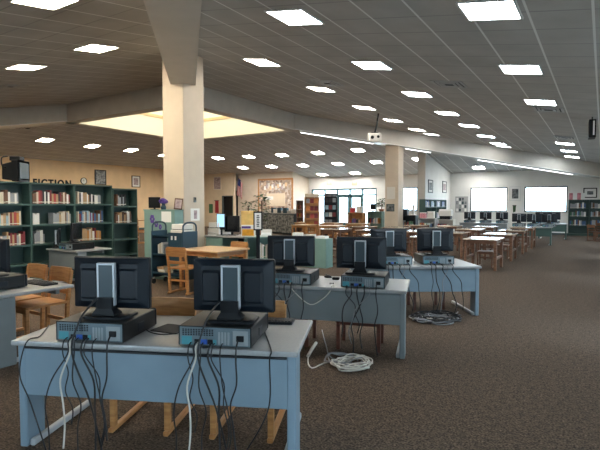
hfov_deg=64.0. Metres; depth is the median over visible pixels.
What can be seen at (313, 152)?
ceiling light
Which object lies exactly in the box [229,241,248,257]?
wooden chair
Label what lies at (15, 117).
beam
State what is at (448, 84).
ceiling vent
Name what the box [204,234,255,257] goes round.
desk
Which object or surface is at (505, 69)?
diffuser
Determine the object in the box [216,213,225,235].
display screen
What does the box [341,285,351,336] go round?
cable
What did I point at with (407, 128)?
ceiling light
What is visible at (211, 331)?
vent grille
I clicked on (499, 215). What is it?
monitor
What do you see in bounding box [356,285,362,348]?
cable
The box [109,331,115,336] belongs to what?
power socket
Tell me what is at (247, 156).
ceiling light
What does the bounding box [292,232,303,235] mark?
paper stack
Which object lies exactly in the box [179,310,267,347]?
desktop computer
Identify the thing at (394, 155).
pillar
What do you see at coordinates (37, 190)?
book
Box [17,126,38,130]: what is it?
ceiling vent
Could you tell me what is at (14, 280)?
desktop computer
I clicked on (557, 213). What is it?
monitor
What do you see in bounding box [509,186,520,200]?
framed picture
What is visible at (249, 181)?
wall
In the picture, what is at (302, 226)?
wooden table
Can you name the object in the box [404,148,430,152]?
strip light
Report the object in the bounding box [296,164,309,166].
ceiling light
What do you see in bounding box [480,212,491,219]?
monitor
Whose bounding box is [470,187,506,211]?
window
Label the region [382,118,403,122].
ceiling light
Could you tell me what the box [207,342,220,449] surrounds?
cable
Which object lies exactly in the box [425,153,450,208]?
wall partition
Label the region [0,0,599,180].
ceiling
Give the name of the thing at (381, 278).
desktop computer
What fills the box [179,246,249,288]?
wooden table
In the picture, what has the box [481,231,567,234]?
baseboard
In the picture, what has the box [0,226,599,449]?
floor
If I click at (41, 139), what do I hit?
diffuser
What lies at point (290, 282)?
cable
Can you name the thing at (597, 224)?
wooden chair
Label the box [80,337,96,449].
cable
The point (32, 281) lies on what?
keyboard
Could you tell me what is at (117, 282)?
monitor
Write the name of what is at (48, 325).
cable
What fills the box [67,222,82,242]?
monitor
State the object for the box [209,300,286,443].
wooden chair
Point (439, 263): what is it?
cable
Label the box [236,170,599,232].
wall
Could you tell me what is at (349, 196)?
door
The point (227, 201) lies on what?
door
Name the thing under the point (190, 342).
cable
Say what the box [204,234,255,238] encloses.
countertop
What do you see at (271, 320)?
keyboard
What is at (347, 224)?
wooden table
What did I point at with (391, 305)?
computer desk
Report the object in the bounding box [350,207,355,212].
storage box
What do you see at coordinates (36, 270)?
wooden chair
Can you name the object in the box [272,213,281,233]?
base cabinet
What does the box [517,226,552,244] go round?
computer desk
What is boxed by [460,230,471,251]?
wooden chair
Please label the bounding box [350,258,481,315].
computer desk
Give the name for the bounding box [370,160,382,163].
ceiling light
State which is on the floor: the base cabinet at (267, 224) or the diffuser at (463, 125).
the base cabinet at (267, 224)
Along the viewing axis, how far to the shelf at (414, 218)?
21.27 m
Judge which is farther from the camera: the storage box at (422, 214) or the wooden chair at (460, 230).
the storage box at (422, 214)
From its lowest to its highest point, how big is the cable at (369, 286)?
0.595 m
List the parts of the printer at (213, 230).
scanner lid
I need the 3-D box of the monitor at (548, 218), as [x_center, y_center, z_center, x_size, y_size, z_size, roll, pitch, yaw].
[9.680,-0.245,18.635,0.530,0.382,0.220,2,3,32]
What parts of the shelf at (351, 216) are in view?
panel, panel, panel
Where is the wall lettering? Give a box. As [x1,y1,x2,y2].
[33,179,70,183]
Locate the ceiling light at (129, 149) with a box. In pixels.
[123,148,138,151]
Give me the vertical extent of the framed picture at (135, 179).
0.729 m
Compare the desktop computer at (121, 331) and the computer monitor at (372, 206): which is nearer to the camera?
the desktop computer at (121, 331)
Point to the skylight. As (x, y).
(139, 123)
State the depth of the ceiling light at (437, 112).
13.34 m
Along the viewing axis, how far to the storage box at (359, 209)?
21.84 m
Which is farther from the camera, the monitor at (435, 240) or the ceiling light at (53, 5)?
the monitor at (435, 240)
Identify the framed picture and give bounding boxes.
[95,170,105,184]
[132,176,139,186]
[428,179,432,192]
[442,181,446,192]
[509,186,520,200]
[583,188,596,197]
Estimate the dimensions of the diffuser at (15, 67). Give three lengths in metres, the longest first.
0.550 x 0.550 x 0.026 m
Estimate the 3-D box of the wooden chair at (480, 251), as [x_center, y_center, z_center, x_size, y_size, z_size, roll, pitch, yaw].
[4.689,0.693,12.085,0.378,0.710,0.507,1,3,29]
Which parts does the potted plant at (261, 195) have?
stem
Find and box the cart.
[151,221,197,286]
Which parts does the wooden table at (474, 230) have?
leg, leg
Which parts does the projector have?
mount rod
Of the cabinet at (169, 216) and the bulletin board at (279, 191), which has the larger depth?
the bulletin board at (279, 191)
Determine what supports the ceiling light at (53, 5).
attached to the ceiling
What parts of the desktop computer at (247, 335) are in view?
plate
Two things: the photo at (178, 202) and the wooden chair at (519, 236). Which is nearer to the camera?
the photo at (178, 202)
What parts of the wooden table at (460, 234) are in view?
leg, leg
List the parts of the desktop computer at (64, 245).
plate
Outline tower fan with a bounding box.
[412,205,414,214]
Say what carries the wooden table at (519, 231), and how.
on the floor
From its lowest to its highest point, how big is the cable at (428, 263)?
0.696 m
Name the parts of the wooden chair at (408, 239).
leg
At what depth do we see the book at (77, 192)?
10.09 m
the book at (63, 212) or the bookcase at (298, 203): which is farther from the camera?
the bookcase at (298, 203)
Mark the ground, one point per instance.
(343, 217)
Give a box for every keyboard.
[28,279,57,285]
[268,317,294,324]
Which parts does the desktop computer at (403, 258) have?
plate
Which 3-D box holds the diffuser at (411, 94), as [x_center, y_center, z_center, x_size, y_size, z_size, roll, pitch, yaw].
[2.689,-3.012,11.027,0.550,0.026,0.550,12,9,31]
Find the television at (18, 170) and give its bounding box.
[0,156,29,181]
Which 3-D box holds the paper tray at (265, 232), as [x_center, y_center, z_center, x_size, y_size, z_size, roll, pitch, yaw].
[-0.679,0.160,9.615,0.220,0.140,0.200,0,2,0]
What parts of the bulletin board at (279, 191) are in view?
panel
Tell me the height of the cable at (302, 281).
0.720 m
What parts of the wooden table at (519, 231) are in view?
leg, leg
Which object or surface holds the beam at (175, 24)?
attached to the ceiling
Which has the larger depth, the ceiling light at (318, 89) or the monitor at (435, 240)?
the ceiling light at (318, 89)
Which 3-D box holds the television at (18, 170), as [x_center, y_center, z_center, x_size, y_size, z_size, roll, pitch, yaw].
[-5.408,-1.060,9.068,0.337,0.477,0.545,0,2,-4]
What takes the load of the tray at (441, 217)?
on the printer at (443, 213)
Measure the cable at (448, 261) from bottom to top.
0.662 m
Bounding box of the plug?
[306,342,316,356]
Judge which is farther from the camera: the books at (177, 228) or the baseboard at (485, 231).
the baseboard at (485, 231)
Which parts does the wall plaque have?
panel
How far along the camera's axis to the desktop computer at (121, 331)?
2.98 m
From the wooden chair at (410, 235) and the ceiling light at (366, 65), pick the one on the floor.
the wooden chair at (410, 235)
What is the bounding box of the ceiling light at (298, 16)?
[264,8,324,25]
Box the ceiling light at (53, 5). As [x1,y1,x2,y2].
[8,0,80,10]
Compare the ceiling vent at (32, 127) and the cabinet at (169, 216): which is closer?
the cabinet at (169, 216)
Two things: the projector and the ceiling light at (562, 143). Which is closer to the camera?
the projector
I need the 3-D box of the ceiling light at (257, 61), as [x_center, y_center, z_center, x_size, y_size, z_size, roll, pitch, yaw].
[-0.777,-3.345,9.836,0.599,0.139,0.600,2,3,32]
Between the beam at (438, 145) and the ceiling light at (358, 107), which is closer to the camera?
the ceiling light at (358, 107)
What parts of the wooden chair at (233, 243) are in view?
backrest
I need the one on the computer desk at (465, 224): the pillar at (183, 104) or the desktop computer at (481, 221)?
the desktop computer at (481, 221)
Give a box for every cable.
[19,325,49,449]
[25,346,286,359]
[44,336,71,449]
[59,337,74,448]
[62,337,73,424]
[71,298,102,449]
[72,337,81,449]
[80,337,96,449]
[83,338,103,445]
[91,338,104,449]
[101,336,110,440]
[146,330,178,334]
[173,341,195,449]
[186,342,197,449]
[187,342,197,432]
[197,301,225,449]
[198,342,206,449]
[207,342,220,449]
[210,343,229,449]
[219,343,231,449]
[230,340,237,449]
[246,332,271,449]
[284,282,289,317]
[289,282,333,304]
[300,281,303,348]
[307,353,372,371]
[322,330,364,365]
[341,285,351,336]
[345,285,359,333]
[348,286,369,343]
[351,285,364,352]
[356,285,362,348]
[374,284,377,355]
[397,263,413,313]
[406,261,420,306]
[409,312,458,324]
[411,310,461,323]
[428,263,433,310]
[432,263,439,310]
[439,263,456,312]
[440,263,447,310]
[448,261,463,306]
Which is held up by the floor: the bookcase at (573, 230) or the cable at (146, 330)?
the bookcase at (573, 230)
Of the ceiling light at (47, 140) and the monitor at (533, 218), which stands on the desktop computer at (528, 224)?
the monitor at (533, 218)
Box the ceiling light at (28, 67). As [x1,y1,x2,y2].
[4,64,47,70]
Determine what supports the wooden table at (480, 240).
on the floor
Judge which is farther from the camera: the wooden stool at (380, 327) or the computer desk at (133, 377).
the wooden stool at (380, 327)
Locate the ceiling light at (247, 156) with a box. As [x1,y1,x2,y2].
[241,155,255,157]
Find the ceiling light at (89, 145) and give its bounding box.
[84,144,100,147]
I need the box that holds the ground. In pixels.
[319,212,366,224]
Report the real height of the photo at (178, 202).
0.188 m
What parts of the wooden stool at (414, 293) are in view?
leg, leg, leg, leg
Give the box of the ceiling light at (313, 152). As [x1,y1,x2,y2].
[311,151,324,154]
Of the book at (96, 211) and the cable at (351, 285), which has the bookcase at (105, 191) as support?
the book at (96, 211)
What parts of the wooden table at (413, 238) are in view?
leg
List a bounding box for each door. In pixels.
[222,196,232,215]
[312,188,376,227]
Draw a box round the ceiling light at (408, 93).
[400,91,433,97]
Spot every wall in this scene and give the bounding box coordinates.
[0,156,163,227]
[204,173,235,225]
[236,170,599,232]
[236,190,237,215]
[238,172,308,226]
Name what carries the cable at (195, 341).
attached to the desktop computer at (247, 335)
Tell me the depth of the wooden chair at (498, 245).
14.04 m
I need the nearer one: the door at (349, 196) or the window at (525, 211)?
the window at (525, 211)
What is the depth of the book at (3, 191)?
8.87 m
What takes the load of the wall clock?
attached to the wall at (151, 179)
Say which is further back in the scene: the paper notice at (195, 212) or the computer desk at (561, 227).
the computer desk at (561, 227)
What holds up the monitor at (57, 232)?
on the computer desk at (57, 257)
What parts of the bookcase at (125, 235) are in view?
panel, panel, shelf, shelf, shelf, panel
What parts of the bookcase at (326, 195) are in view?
header panel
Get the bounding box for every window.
[403,187,417,210]
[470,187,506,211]
[523,186,567,212]
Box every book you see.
[0,190,7,203]
[1,214,5,225]
[3,213,9,224]
[8,212,13,224]
[8,233,11,245]
[12,233,16,244]
[14,211,20,224]
[14,212,16,224]
[18,231,24,244]
[33,231,37,243]
[33,233,35,243]
[37,190,41,203]
[45,190,51,203]
[48,213,54,223]
[53,191,59,203]
[59,211,64,223]
[76,191,78,203]
[76,212,78,222]
[92,228,95,239]
[94,210,100,221]
[114,194,117,205]
[157,266,171,268]
[161,242,167,253]
[163,244,167,253]
[265,244,267,257]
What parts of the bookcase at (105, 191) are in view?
panel, panel, shelf, shelf, shelf, panel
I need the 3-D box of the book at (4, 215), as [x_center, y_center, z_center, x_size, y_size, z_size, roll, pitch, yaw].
[-5.522,-0.100,8.902,0.180,0.216,0.046,2,3,32]
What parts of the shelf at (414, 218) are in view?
panel, panel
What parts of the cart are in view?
handle, panel, panel, handle, panel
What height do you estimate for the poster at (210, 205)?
0.647 m
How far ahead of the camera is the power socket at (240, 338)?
2.82 m
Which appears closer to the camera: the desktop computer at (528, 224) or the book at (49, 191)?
the book at (49, 191)
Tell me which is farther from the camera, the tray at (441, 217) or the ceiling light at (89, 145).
the ceiling light at (89, 145)
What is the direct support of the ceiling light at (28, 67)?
attached to the ceiling
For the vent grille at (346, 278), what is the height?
0.038 m
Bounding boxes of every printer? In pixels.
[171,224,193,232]
[208,222,230,234]
[439,209,452,218]
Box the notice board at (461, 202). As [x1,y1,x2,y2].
[455,196,467,211]
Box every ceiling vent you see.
[0,84,27,88]
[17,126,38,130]
[311,80,343,85]
[430,80,467,87]
[532,106,564,112]
[553,135,575,139]
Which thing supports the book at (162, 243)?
in the cart
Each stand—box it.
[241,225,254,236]
[253,211,262,258]
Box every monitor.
[0,238,9,276]
[52,228,60,248]
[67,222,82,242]
[74,256,151,319]
[148,197,160,208]
[193,258,274,323]
[224,216,239,235]
[268,235,314,271]
[336,236,386,274]
[370,204,375,210]
[370,228,406,255]
[417,228,452,254]
[464,212,475,219]
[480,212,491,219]
[496,212,507,219]
[512,213,526,222]
[527,214,541,222]
[542,214,556,223]
[548,212,560,220]
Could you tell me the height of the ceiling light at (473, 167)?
0.139 m
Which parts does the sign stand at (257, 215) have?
sign panel, sign frame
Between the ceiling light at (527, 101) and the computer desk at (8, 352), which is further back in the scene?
the ceiling light at (527, 101)
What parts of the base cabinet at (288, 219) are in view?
door, door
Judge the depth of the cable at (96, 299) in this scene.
2.93 m
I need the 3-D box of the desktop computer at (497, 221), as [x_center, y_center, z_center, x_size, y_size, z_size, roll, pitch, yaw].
[9.519,-0.157,22.626,0.453,0.130,0.474,2,3,32]
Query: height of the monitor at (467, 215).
0.382 m
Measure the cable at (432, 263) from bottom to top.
0.659 m
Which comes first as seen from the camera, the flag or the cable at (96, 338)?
the cable at (96, 338)
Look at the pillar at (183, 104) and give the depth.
10.06 m
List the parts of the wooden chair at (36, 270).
leg, seat, backrest, leg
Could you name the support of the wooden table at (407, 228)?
on the floor
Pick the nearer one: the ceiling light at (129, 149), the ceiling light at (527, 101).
the ceiling light at (527, 101)
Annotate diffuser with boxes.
[7,65,42,69]
[37,138,52,141]
[75,45,114,52]
[244,59,278,65]
[308,87,333,91]
[353,62,389,68]
[354,106,373,109]
[403,92,430,96]
[459,124,478,127]
[500,66,541,73]
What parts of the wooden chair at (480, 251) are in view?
seat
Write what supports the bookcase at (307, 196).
on the floor
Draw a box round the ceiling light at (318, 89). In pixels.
[305,86,335,91]
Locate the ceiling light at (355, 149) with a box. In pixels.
[351,148,364,151]
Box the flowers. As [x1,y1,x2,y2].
[159,198,167,208]
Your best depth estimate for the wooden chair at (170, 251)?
8.29 m
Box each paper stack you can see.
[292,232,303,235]
[316,236,328,238]
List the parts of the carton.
lid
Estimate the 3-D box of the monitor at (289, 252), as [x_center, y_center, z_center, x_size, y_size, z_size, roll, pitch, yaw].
[-0.106,0.311,5.288,0.530,0.382,0.220,1,2,13]
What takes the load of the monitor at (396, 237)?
on the desktop computer at (403, 258)
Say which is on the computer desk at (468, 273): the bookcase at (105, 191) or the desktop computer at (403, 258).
the desktop computer at (403, 258)
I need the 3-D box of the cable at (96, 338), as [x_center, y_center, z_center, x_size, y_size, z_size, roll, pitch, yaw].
[-1.219,1.043,2.914,0.110,0.695,0.048,2,3,32]
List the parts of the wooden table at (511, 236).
leg, leg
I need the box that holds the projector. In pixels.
[367,113,380,142]
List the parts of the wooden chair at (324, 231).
backrest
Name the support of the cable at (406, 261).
attached to the desktop computer at (403, 258)
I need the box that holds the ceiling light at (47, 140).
[36,138,54,142]
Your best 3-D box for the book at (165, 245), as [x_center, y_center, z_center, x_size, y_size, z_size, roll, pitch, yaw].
[-2.618,0.479,9.420,0.035,0.200,0.171,2,3,32]
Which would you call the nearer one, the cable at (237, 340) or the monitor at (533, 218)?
the cable at (237, 340)
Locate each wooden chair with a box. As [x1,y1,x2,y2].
[15,263,48,338]
[15,266,73,334]
[108,297,195,436]
[165,247,193,294]
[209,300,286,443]
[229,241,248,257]
[304,227,315,233]
[323,230,336,250]
[329,237,335,262]
[352,227,363,236]
[403,233,414,254]
[406,235,415,253]
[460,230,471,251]
[477,244,493,267]
[497,238,509,258]
[517,231,529,246]
[587,224,599,240]
[596,223,599,237]
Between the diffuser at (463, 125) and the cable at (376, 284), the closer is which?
the cable at (376, 284)
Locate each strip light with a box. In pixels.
[300,131,373,143]
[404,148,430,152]
[477,159,572,174]
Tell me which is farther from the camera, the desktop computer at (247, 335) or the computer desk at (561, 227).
the computer desk at (561, 227)
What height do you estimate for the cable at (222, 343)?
0.695 m
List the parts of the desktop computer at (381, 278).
plate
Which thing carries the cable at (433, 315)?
on the floor
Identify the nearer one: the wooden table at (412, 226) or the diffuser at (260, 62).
the diffuser at (260, 62)
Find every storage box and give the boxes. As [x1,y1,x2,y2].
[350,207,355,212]
[356,206,362,212]
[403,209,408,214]
[420,212,426,217]
[427,211,434,217]
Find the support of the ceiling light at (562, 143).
attached to the ceiling
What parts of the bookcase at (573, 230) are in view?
panel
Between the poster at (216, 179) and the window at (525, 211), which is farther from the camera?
the poster at (216, 179)
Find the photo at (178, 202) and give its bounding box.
[175,199,181,208]
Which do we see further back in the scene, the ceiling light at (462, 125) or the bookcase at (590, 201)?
the bookcase at (590, 201)
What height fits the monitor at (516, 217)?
0.382 m
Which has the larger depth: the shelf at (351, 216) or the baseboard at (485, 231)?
the baseboard at (485, 231)
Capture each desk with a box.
[0,278,73,368]
[11,315,312,449]
[46,247,111,282]
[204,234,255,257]
[275,276,409,358]
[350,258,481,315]
[459,222,509,230]
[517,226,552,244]
[538,223,567,238]
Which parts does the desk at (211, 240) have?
door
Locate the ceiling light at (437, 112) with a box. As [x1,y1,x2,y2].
[434,111,460,115]
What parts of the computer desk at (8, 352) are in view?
leg, frame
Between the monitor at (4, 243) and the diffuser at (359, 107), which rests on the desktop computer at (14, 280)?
the monitor at (4, 243)
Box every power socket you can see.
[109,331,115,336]
[236,336,243,341]
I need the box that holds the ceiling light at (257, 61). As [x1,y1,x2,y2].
[241,58,281,66]
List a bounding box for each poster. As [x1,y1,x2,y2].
[209,204,212,212]
[213,176,220,189]
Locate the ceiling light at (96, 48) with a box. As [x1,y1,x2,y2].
[71,43,119,52]
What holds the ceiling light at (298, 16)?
attached to the ceiling
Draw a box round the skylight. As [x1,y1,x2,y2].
[80,110,284,138]
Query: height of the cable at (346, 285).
0.486 m
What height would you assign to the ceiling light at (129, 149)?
0.139 m
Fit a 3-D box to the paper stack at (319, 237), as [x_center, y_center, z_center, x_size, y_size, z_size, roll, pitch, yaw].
[0.557,0.303,11.946,0.260,0.060,0.200,2,3,32]
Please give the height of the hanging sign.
0.513 m
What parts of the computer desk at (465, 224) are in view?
modesty panel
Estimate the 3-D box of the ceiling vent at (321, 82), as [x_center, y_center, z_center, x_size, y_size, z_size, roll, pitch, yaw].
[0.633,-3.317,11.180,0.594,0.126,0.600,2,3,32]
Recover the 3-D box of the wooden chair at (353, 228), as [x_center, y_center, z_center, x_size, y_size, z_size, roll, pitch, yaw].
[2.236,0.438,18.206,0.378,0.710,0.507,2,3,32]
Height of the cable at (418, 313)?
0.087 m
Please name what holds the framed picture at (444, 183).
attached to the wall partition at (435, 172)
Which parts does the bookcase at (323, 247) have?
panel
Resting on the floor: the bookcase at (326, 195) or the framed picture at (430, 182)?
the bookcase at (326, 195)
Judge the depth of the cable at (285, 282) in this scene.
5.04 m
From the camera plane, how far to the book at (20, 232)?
9.16 m
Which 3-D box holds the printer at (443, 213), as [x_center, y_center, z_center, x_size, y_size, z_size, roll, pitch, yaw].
[6.169,-0.455,20.299,0.520,0.420,0.320,2,3,32]
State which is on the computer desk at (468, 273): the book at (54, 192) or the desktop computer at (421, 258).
the desktop computer at (421, 258)
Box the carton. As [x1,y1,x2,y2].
[241,211,252,224]
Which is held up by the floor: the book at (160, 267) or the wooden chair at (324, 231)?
the wooden chair at (324, 231)
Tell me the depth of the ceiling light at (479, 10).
5.21 m
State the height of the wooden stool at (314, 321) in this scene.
0.470 m
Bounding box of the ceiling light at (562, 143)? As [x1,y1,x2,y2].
[555,142,574,145]
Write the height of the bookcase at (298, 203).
1.780 m
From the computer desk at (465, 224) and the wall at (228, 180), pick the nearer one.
the computer desk at (465, 224)
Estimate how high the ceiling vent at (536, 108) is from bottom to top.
0.126 m
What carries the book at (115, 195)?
on the bookcase at (125, 235)
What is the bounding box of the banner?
[214,200,218,212]
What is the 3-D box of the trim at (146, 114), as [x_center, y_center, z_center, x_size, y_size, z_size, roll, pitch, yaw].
[-4.437,-4.681,18.776,5.800,0.120,5.800,2,3,32]
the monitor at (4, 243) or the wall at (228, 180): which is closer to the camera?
the monitor at (4, 243)
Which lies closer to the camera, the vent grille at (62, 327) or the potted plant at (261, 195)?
the vent grille at (62, 327)
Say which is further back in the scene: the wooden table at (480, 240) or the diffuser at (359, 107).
the diffuser at (359, 107)
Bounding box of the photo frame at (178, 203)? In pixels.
[174,198,182,209]
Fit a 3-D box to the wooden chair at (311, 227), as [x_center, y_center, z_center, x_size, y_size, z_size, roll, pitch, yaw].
[0.382,0.357,20.147,0.378,0.710,0.507,2,3,34]
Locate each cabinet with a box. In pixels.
[143,209,183,279]
[263,213,272,232]
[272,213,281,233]
[281,213,295,234]
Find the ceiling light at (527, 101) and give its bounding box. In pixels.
[523,99,557,105]
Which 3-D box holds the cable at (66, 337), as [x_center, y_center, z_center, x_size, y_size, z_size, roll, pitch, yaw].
[-1.427,0.962,2.942,0.043,0.535,0.094,-2,3,-43]
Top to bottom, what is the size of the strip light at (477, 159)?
0.643 m
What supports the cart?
on the floor
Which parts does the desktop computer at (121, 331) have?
plate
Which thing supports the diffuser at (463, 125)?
attached to the ceiling light at (462, 125)
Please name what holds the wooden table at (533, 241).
on the floor
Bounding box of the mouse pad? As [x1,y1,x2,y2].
[150,324,178,333]
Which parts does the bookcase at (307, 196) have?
header panel, panel, panel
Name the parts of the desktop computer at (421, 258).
plate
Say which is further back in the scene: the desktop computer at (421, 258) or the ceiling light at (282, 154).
the ceiling light at (282, 154)
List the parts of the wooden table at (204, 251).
leg, leg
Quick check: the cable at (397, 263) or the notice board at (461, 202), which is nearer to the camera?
the cable at (397, 263)
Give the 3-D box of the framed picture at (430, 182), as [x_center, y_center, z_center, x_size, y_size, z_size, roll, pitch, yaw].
[6.667,-1.975,24.518,0.035,0.664,0.746,2,3,32]
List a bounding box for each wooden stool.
[295,319,315,346]
[336,321,383,352]
[407,292,444,309]
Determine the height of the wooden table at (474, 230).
0.740 m
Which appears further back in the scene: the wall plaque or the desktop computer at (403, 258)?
the wall plaque
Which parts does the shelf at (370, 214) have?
panel, panel, panel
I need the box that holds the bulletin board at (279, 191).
[258,178,293,211]
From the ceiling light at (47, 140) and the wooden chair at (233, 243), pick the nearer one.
the wooden chair at (233, 243)
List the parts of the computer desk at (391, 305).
frame, modesty panel, leg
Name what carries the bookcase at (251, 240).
on the floor
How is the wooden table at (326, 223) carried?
on the floor
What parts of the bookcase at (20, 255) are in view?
panel, panel, shelf, shelf, shelf, shelf, panel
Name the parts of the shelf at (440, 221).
panel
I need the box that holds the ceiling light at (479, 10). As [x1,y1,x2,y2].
[455,0,522,20]
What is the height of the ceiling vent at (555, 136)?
0.126 m
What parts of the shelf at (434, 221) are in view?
panel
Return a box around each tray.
[260,229,271,236]
[440,216,451,218]
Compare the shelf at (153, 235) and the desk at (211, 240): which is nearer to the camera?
the shelf at (153, 235)
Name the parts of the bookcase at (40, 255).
panel, shelf, shelf, shelf, panel, shelf, panel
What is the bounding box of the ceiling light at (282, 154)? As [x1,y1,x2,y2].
[275,153,287,156]
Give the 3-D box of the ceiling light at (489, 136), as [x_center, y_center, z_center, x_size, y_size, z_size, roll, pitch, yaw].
[6.902,-3.307,17.808,0.599,0.139,0.600,2,3,32]
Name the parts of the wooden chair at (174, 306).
leg, leg, backrest, leg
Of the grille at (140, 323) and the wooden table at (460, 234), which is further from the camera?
the wooden table at (460, 234)
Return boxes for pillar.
[162,56,204,257]
[385,145,403,226]
[417,152,425,217]
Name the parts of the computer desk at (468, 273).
frame, modesty panel, leg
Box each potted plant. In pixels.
[240,201,254,215]
[251,194,271,234]
[376,198,384,210]
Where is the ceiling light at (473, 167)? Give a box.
[472,166,485,168]
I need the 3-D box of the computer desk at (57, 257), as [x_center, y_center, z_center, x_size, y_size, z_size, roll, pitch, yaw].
[-4.361,0.806,9.490,1.000,0.700,0.760,2,3,32]
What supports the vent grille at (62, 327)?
attached to the desktop computer at (121, 331)
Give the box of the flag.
[237,177,241,198]
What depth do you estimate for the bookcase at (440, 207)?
25.28 m
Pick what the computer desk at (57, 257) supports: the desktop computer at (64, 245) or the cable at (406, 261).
the desktop computer at (64, 245)
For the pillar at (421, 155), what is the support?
attached to the wall partition at (435, 172)
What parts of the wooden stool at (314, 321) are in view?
leg, leg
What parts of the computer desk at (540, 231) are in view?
modesty panel, leg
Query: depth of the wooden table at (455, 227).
18.69 m
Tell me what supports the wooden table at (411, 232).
on the floor
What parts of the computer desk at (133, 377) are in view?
leg, frame, modesty panel, leg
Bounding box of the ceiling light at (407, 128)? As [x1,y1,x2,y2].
[407,128,426,131]
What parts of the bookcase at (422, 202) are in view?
panel, panel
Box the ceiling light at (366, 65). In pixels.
[350,61,393,69]
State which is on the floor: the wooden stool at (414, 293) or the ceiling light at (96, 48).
the wooden stool at (414, 293)
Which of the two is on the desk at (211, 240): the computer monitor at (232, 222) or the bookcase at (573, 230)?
the computer monitor at (232, 222)
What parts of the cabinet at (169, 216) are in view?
panel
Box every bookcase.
[0,181,32,277]
[30,182,74,280]
[74,184,112,255]
[112,188,137,256]
[245,236,267,258]
[296,201,303,230]
[302,238,332,267]
[419,199,436,217]
[436,200,445,218]
[568,200,588,235]
[588,200,599,235]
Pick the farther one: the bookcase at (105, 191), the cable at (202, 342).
the bookcase at (105, 191)
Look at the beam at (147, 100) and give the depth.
16.58 m
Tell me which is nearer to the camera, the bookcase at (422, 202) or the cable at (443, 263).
the cable at (443, 263)
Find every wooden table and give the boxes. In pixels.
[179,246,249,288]
[292,224,318,235]
[294,222,304,231]
[319,222,342,237]
[319,225,346,237]
[320,228,351,244]
[346,223,370,236]
[349,225,377,236]
[355,229,369,236]
[382,226,410,238]
[396,230,425,252]
[404,224,428,235]
[410,235,448,258]
[437,225,462,244]
[444,231,470,257]
[456,228,484,250]
[463,236,504,270]
[472,226,497,245]
[483,232,517,260]
[498,229,527,253]
[509,226,536,248]
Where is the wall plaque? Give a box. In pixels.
[386,204,394,211]
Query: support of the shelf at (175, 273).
attached to the cart
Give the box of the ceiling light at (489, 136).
[476,134,495,137]
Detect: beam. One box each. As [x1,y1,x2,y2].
[0,104,66,128]
[65,86,296,139]
[143,0,201,84]
[294,114,599,178]
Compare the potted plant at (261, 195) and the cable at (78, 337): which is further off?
the potted plant at (261, 195)
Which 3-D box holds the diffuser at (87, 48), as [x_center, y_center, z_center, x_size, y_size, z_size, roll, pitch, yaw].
[-3.772,-3.275,8.873,0.550,0.026,0.550,2,12,32]
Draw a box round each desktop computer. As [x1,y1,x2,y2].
[0,272,27,289]
[56,307,156,342]
[59,241,94,249]
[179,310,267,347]
[275,267,318,284]
[341,269,388,288]
[386,253,412,264]
[414,253,453,264]
[480,220,490,222]
[496,220,507,222]
[512,223,525,225]
[527,223,540,226]
[542,223,555,226]
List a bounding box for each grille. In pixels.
[0,281,7,286]
[59,324,87,330]
[138,321,143,330]
[182,328,212,335]
[343,277,361,281]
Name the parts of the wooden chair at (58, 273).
leg, seat, leg, backrest, leg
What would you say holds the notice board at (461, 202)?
attached to the wall at (461, 183)
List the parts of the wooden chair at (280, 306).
leg, leg, backrest, leg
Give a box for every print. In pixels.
[214,177,219,188]
[512,189,517,198]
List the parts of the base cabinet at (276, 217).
door, door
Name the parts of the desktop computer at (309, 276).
plate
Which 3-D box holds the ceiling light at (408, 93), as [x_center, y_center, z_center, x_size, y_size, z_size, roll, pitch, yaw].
[2.689,-3.014,11.026,0.599,0.139,0.600,2,3,32]
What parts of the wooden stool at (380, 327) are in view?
leg, leg, leg, leg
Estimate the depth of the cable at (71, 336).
2.94 m
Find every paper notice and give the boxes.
[191,208,199,220]
[387,187,394,198]
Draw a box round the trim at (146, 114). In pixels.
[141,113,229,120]
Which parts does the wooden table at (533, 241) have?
leg, leg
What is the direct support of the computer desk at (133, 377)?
on the floor
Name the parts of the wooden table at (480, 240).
leg, leg, leg, leg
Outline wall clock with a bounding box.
[80,178,86,183]
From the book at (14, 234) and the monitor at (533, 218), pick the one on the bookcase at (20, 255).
the book at (14, 234)
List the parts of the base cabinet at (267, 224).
door, door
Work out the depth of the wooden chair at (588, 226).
20.58 m
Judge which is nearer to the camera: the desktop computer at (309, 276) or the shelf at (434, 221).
the desktop computer at (309, 276)
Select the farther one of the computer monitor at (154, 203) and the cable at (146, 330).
the computer monitor at (154, 203)
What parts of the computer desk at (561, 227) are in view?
modesty panel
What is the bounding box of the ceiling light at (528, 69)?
[497,64,543,74]
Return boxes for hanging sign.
[588,117,595,139]
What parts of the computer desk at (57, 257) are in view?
modesty panel, frame, leg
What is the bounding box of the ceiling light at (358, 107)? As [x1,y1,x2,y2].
[351,105,375,109]
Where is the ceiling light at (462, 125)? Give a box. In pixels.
[457,123,480,127]
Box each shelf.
[152,234,167,237]
[152,253,165,256]
[153,270,178,276]
[348,213,365,236]
[367,211,384,227]
[403,215,417,237]
[418,218,437,226]
[437,219,455,241]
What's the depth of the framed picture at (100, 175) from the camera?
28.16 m
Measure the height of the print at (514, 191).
0.520 m
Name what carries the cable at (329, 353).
on the floor
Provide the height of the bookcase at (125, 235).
1.925 m
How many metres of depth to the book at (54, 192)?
9.74 m
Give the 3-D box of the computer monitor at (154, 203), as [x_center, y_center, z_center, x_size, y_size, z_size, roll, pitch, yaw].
[-3.090,-0.462,10.194,0.270,0.260,0.120,1,2,15]
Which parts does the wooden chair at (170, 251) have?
leg, backrest, seat, leg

